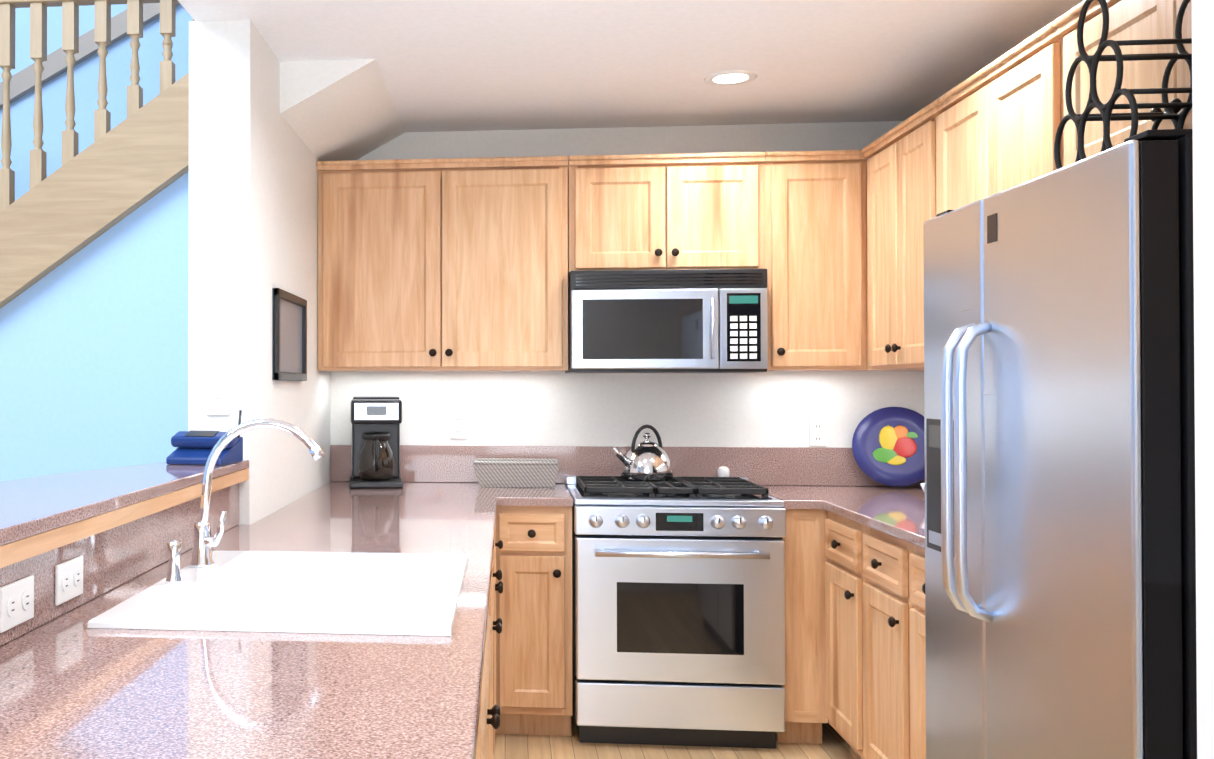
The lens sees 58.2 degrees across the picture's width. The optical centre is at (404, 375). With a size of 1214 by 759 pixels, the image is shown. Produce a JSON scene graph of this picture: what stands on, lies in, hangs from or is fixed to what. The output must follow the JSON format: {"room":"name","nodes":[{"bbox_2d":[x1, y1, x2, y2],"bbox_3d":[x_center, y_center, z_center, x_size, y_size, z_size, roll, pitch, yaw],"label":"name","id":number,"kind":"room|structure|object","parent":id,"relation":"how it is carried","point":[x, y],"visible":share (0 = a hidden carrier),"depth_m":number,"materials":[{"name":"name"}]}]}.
{"room":"kitchen","nodes":[
{"label":"kitchen","id":0,"kind":"room"},
{"bbox_2d":[0,171,188,481],"bbox_3d":[-2.790,0.239,3.899,4.378,2.260,0.100,0,-1,6],"label":"wall","id":1,"kind":"structure","parent":0,"point":[94,355],"depth_m":3.68,"materials":[{"name":"blue paint"}]},
{"bbox_2d":[0,0,194,308],"bbox_3d":[-2.799,0.026,3.823,4.376,2.726,0.060,0,-1,6],"label":"stair railing","id":2,"kind":"object","parent":1,"relation":"attached to","point":[109,178],"visible":0.83,"depth_m":3.65,"materials":[{"name":"brown wood"}]},
{"bbox_2d":[0,4,192,200],"bbox_3d":[-2.692,-1.221,4.919,4.378,5.200,0.120,0,-1,6],"label":"wall","id":3,"kind":"structure","parent":0,"point":[118,62],"depth_m":4.74,"materials":[{"name":"blue paint"}]},
{"bbox_2d":[0,2,180,108],"bbox_3d":[-2.405,-0.933,4.809,3.770,2.109,0.033,0,-1,6],"label":"stair handrail","id":4,"kind":"object","parent":3,"relation":"attached to","point":[22,82],"depth_m":4.71,"materials":[{"name":"beige"}]},
{"bbox_2d":[188,19,330,524],"bbox_3d":[-0.489,0.149,3.943,0.190,2.440,1.470,0,-1,6],"label":"wall","id":5,"kind":"structure","parent":0,"point":[253,205],"depth_m":3.23,"materials":[{"name":"white paint"}]},
{"bbox_2d":[206,377,228,414],"bbox_3d":[-0.564,0.061,3.205,0.072,0.115,0.012,0,-1,6],"label":"light switch","id":6,"kind":"object","parent":5,"relation":"attached to","point":[217,395],"visible":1,"depth_m":3.20,"materials":[{"name":"white plastic"}]},
{"bbox_2d":[272,288,306,380],"bbox_3d":[-0.401,-0.136,3.751,0.022,0.305,0.500,0,-1,6],"label":"framed picture","id":7,"kind":"object","parent":5,"relation":"attached to","point":[289,336],"visible":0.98,"depth_m":3.73,"materials":[{"name":"grey"}]},
{"bbox_2d":[280,59,404,160],"bbox_3d":[-0.210,-0.980,4.138,0.330,0.178,1.050,0,-1,6],"label":"soffit","id":8,"kind":"structure","parent":0,"point":[336,110],"depth_m":3.87,"materials":[{"name":"white paint"}]},
{"bbox_2d":[331,121,923,517],"bbox_3d":[0.916,0.156,4.605,2.820,2.440,0.120,0,-1,6],"label":"wall","id":9,"kind":"structure","parent":0,"point":[563,408],"depth_m":4.54,"materials":[{"name":"white paint"}]},
{"bbox_2d":[317,156,567,371],"bbox_3d":[0.164,-0.447,4.432,1.012,0.851,0.374,0,-1,6],"label":"upper cabinet","id":10,"kind":"object","parent":9,"relation":"attached to","point":[450,264],"visible":1,"depth_m":4.27,"materials":[{"name":"brown wood"}]},
{"bbox_2d":[450,412,466,438],"bbox_3d":[0.236,0.216,4.604,0.072,0.115,0.009,0,-1,6],"label":"electrical outlet","id":11,"kind":"object","parent":9,"relation":"attached to","point":[458,425],"visible":1,"depth_m":4.60,"materials":[{"name":"white plastic"}]},
{"bbox_2d":[330,445,924,486],"bbox_3d":[0.923,0.380,4.529,2.501,0.159,0.022,0,-1,6],"label":"backsplash","id":12,"kind":"structure","parent":9,"relation":"attached to","point":[820,466],"depth_m":4.50,"materials":[{"name":"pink stone"}]},
{"bbox_2d":[568,152,764,273],"bbox_3d":[1.048,-0.643,4.348,0.758,0.460,0.374,0,-1,6],"label":"upper cabinet","id":13,"kind":"object","parent":9,"relation":"attached to","point":[683,211],"visible":0.94,"depth_m":4.19,"materials":[{"name":"brown wood"}]},
{"bbox_2d":[565,269,767,372],"bbox_3d":[1.044,-0.212,4.309,0.752,0.398,0.447,0,-1,6],"label":"microwave","id":14,"kind":"object","parent":13,"relation":"attached to","point":[675,321],"visible":1,"depth_m":4.12,"materials":[{"name":"silver metal"}]},
{"bbox_2d":[764,150,867,370],"bbox_3d":[1.620,-0.448,4.290,0.386,0.851,0.374,0,-1,6],"label":"upper cabinet","id":15,"kind":"object","parent":9,"relation":"attached to","point":[815,234],"visible":0.75,"depth_m":4.14,"materials":[{"name":"brown wood"}]},
{"bbox_2d":[809,419,826,445],"bbox_3d":[1.736,0.238,4.458,0.072,0.115,0.009,0,-1,6],"label":"electrical outlet","id":16,"kind":"object","parent":9,"relation":"attached to","point":[817,432],"visible":1,"depth_m":4.46,"materials":[{"name":"white plastic"}]},
{"bbox_2d":[178,0,1083,132],"bbox_3d":[1.098,-1.226,1.426,3.800,0.260,8.700,0,-1,6],"label":"ceiling","id":17,"kind":"structure","parent":0,"point":[465,65],"depth_m":3.52,"materials":[{"name":"white paint"}]},
{"bbox_2d":[704,70,757,85],"bbox_3d":[1.173,-1.069,3.818,0.184,0.006,0.184,0,-1,6],"label":"recessed light","id":18,"kind":"object","parent":17,"relation":"in","point":[732,77],"visible":0.98,"depth_m":3.80,"materials":[{"name":"white"}]},
{"bbox_2d":[494,716,856,758],"bbox_3d":[-1.091,1.376,1.613,8.200,0.060,8.700,0,-1,6],"label":"floor","id":19,"kind":"structure","parent":0,"point":[834,745],"depth_m":3.88,"materials":[{"name":"brown wood"}]},
{"bbox_2d":[476,713,479,758],"bbox_3d":[-0.294,0.903,1.471,0.783,0.884,0.537,0,-1,6],"label":"base cabinet","id":20,"kind":"object","parent":19,"relation":"on","point":[478,748],"visible":0.11,"depth_m":1.31,"materials":[{"name":"brown wood"}]},
{"bbox_2d":[480,585,499,758],"bbox_3d":[-0.202,0.911,2.270,0.811,0.883,1.068,0,-1,6],"label":"base cabinet","id":21,"kind":"object","parent":19,"relation":"on","point":[487,720],"visible":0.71,"depth_m":2.23,"materials":[{"name":"brown wood"}]},
{"bbox_2d":[490,526,497,758],"bbox_3d":[-0.104,0.919,3.118,0.724,0.884,0.635,0,-1,6],"label":"base cabinet","id":22,"kind":"object","parent":19,"relation":"on","point":[496,625],"depth_m":3.31,"materials":[{"name":"brown wood"}]},
{"bbox_2d":[0,481,572,758],"bbox_3d":[-0.060,0.455,2.400,1.070,0.030,4.448,0,-1,6],"label":"countertop","id":23,"kind":"structure","parent":22,"relation":"on","point":[73,685],"depth_m":1.54,"materials":[{"name":"pink stone"}]},
{"bbox_2d":[166,419,324,582],"bbox_3d":[-0.336,0.258,2.269,0.305,0.329,0.244,0,-1,6],"label":"faucet","id":24,"kind":"object","parent":23,"relation":"on","point":[204,542],"visible":1,"depth_m":2.35,"materials":[{"name":"silver metal"}]},
{"bbox_2d":[88,550,467,635],"bbox_3d":[-0.195,0.520,2.182,0.625,0.195,0.780,0,-1,6],"label":"sink","id":25,"kind":"object","parent":23,"relation":"in","point":[344,593],"visible":0.6,"depth_m":2.16,"materials":[{"name":"white ceramic"}]},
{"bbox_2d":[349,396,402,488],"bbox_3d":[-0.118,0.273,4.434,0.220,0.372,0.298,0,-1,-2],"label":"coffee maker","id":26,"kind":"object","parent":23,"relation":"on","point":[376,421],"visible":1,"depth_m":4.34,"materials":[{"name":"black plastic"}]},
{"bbox_2d":[474,458,559,487],"bbox_3d":[0.469,0.406,4.450,0.350,0.107,0.204,0,-1,6],"label":"basket","id":27,"kind":"object","parent":23,"relation":"on","point":[511,472],"visible":1,"depth_m":4.36,"materials":[{"name":"white wicker"}]},
{"bbox_2d":[498,540,501,593],"bbox_3d":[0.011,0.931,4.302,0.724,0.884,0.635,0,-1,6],"label":"cabinet knobs","id":28,"kind":"object","parent":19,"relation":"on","point":[499,542],"depth_m":3.63,"materials":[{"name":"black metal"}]},
{"bbox_2d":[498,618,501,633],"bbox_3d":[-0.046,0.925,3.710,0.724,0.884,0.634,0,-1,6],"label":"cabinet knob","id":29,"kind":"object","parent":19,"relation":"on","point":[499,619],"depth_m":3.04,"materials":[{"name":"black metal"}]},
{"bbox_2d":[495,505,572,735],"bbox_3d":[0.504,0.931,4.254,0.302,0.883,0.634,0,-1,6],"label":"base cabinet","id":30,"kind":"object","parent":19,"relation":"on","point":[534,640],"visible":0.94,"depth_m":3.97,"materials":[{"name":"brown wood"}]},
{"bbox_2d":[566,476,785,748],"bbox_3d":[1.030,0.894,4.150,0.752,0.953,0.702,0,-1,6],"label":"range","id":31,"kind":"object","parent":19,"relation":"on","point":[678,611],"visible":0.9,"depth_m":3.86,"materials":[{"name":"silver metal"}]},
{"bbox_2d":[613,424,672,480],"bbox_3d":[0.962,0.308,4.302,0.246,0.222,0.206,0,-1,6],"label":"kettle","id":32,"kind":"object","parent":31,"relation":"on","point":[646,459],"visible":1,"depth_m":4.23,"materials":[{"name":"silver metal"}]},
{"bbox_2d":[718,466,728,476],"bbox_3d":[1.339,0.402,4.456,0.048,0.044,0.047,0,-1,6],"label":"timer","id":33,"kind":"object","parent":31,"relation":"on","point":[723,471],"visible":0.92,"depth_m":4.44,"materials":[{"name":"white plastic"}]},
{"bbox_2d":[776,509,827,743],"bbox_3d":[1.496,0.930,4.182,0.162,0.883,0.586,0,-1,6],"label":"base cabinet","id":34,"kind":"object","parent":19,"relation":"on","point":[806,559],"visible":0.5,"depth_m":3.89,"materials":[{"name":"brown wood"}]},
{"bbox_2d":[825,511,865,758],"bbox_3d":[1.798,0.925,3.652,0.634,0.883,0.406,0,-1,6],"label":"base cabinet","id":35,"kind":"object","parent":19,"relation":"on","point":[845,579],"visible":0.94,"depth_m":3.65,"materials":[{"name":"brown wood"}]},
{"bbox_2d":[760,485,924,547],"bbox_3d":[1.731,0.466,3.552,0.752,0.030,1.808,0,-1,6],"label":"countertop","id":36,"kind":"structure","parent":35,"relation":"on","point":[897,512],"depth_m":3.84,"materials":[{"name":"pink stone"}]},
{"bbox_2d":[852,407,924,485],"bbox_3d":[2.005,0.287,4.332,0.321,0.321,0.115,0,-1,6],"label":"decorative plate","id":37,"kind":"object","parent":36,"relation":"on","point":[888,445],"visible":0.96,"depth_m":4.35,"materials":[{"name":"blue ceramic"}]},
{"bbox_2d":[920,483,924,492],"bbox_3d":[1.891,0.414,3.673,0.196,0.075,0.196,0,-1,6],"label":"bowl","id":38,"kind":"object","parent":36,"relation":"on","point":[922,486],"visible":0.04,"depth_m":3.69,"materials":[{"name":"white ceramic"}]},
{"bbox_2d":[862,526,912,758],"bbox_3d":[1.759,0.920,3.247,0.634,0.883,0.406,0,-1,6],"label":"base cabinet","id":39,"kind":"object","parent":19,"relation":"on","point":[887,605],"visible":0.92,"depth_m":3.25,"materials":[{"name":"brown wood"}]},
{"bbox_2d":[910,544,925,758],"bbox_3d":[1.719,0.916,2.841,0.634,0.883,0.406,0,-1,6],"label":"base cabinet","id":40,"kind":"object","parent":19,"relation":"on","point":[917,665],"visible":0.17,"depth_m":2.99,"materials":[{"name":"brown wood"}]},
{"bbox_2d":[923,129,1196,758],"bbox_3d":[1.578,0.465,2.191,0.782,1.752,0.905,0,-1,6],"label":"fridge","id":41,"kind":"object","parent":19,"relation":"on","point":[1060,528],"visible":1,"depth_m":1.99,"materials":[{"name":"silver metal"}]},
{"bbox_2d":[1054,0,1191,168],"bbox_3d":[1.443,-0.603,2.074,0.197,0.402,0.309,0,-1,6],"label":"wine rack","id":42,"kind":"object","parent":41,"relation":"on","point":[1106,115],"visible":0.73,"depth_m":2.08,"materials":[{"name":"black metal"}]},
{"bbox_2d":[1192,0,1213,758],"bbox_3d":[1.758,0.116,0.635,2.336,2.440,0.120,0,-1,6],"label":"wall","id":43,"kind":"structure","parent":0,"point":[1203,113],"depth_m":0.80,"materials":[{"name":"white paint"}]},
{"bbox_3d":[-0.732,0.823,1.723,0.135,1.048,2.978,0,-1,6],"label":"wall","id":44,"kind":"structure","parent":0,"visible":0},
{"bbox_2d":[0,483,238,645],"bbox_3d":[-0.651,0.366,1.719,0.023,0.131,2.976,0,-1,6],"label":"backsplash","id":45,"kind":"structure","parent":44,"relation":"attached to","point":[118,556],"depth_m":2.19,"materials":[{"name":"pink stone"}]},
{"bbox_2d":[0,575,33,632],"bbox_3d":[-0.632,0.372,1.739,0.009,0.072,0.115,0,-1,6],"label":"outlet","id":46,"kind":"object","parent":45,"relation":"attached to","point":[16,603],"visible":1,"depth_m":1.73,"materials":[{"name":"white plastic"}]},
{"bbox_2d":[55,555,82,605],"bbox_3d":[-0.612,0.374,1.948,0.009,0.072,0.115,0,-1,6],"label":"outlet","id":47,"kind":"object","parent":45,"relation":"attached to","point":[68,579],"visible":1,"depth_m":1.94,"materials":[{"name":"white plastic"}]},
{"bbox_2d":[0,459,248,567],"bbox_3d":[-1.003,0.267,1.754,0.789,0.060,2.976,0,-1,6],"label":"bar ledge","id":48,"kind":"object","parent":44,"relation":"on","point":[42,514],"visible":0.9,"depth_m":2.18,"materials":[{"name":"stone"}]},
{"bbox_2d":[166,410,242,465],"bbox_3d":[-0.568,0.174,3.031,0.190,0.151,0.150,0,-1,16],"label":"phone","id":49,"kind":"object","parent":48,"relation":"on","point":[195,447],"visible":0.9,"depth_m":3.00,"materials":[{"name":"blue plastic"}]},
{"bbox_3d":[2.073,0.135,2.548,0.120,2.440,3.750,0,-1,6],"label":"wall","id":50,"kind":"structure","parent":0,"visible":0},
{"bbox_2d":[848,105,937,370],"bbox_3d":[1.938,-0.452,3.933,0.408,0.851,1.024,0,-1,6],"label":"upper cabinet","id":51,"kind":"object","parent":50,"relation":"attached to","point":[901,209],"visible":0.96,"depth_m":3.74,"materials":[{"name":"brown wood"}]},
{"bbox_2d":[929,22,1065,213],"bbox_3d":[1.850,-0.461,3.032,0.408,0.851,0.783,0,-1,6],"label":"upper cabinet","id":52,"kind":"object","parent":50,"relation":"attached to","point":[999,119],"visible":0.19,"depth_m":2.97,"materials":[{"name":"brown wood"}]},
{"bbox_2d":[1053,0,1192,165],"bbox_3d":[1.767,-0.687,2.177,0.408,0.416,0.935,0,-1,6],"label":"upper cabinet","id":53,"kind":"object","parent":50,"relation":"attached to","point":[1140,19],"visible":0.44,"depth_m":2.38,"materials":[{"name":"brown wood"}]}
]}

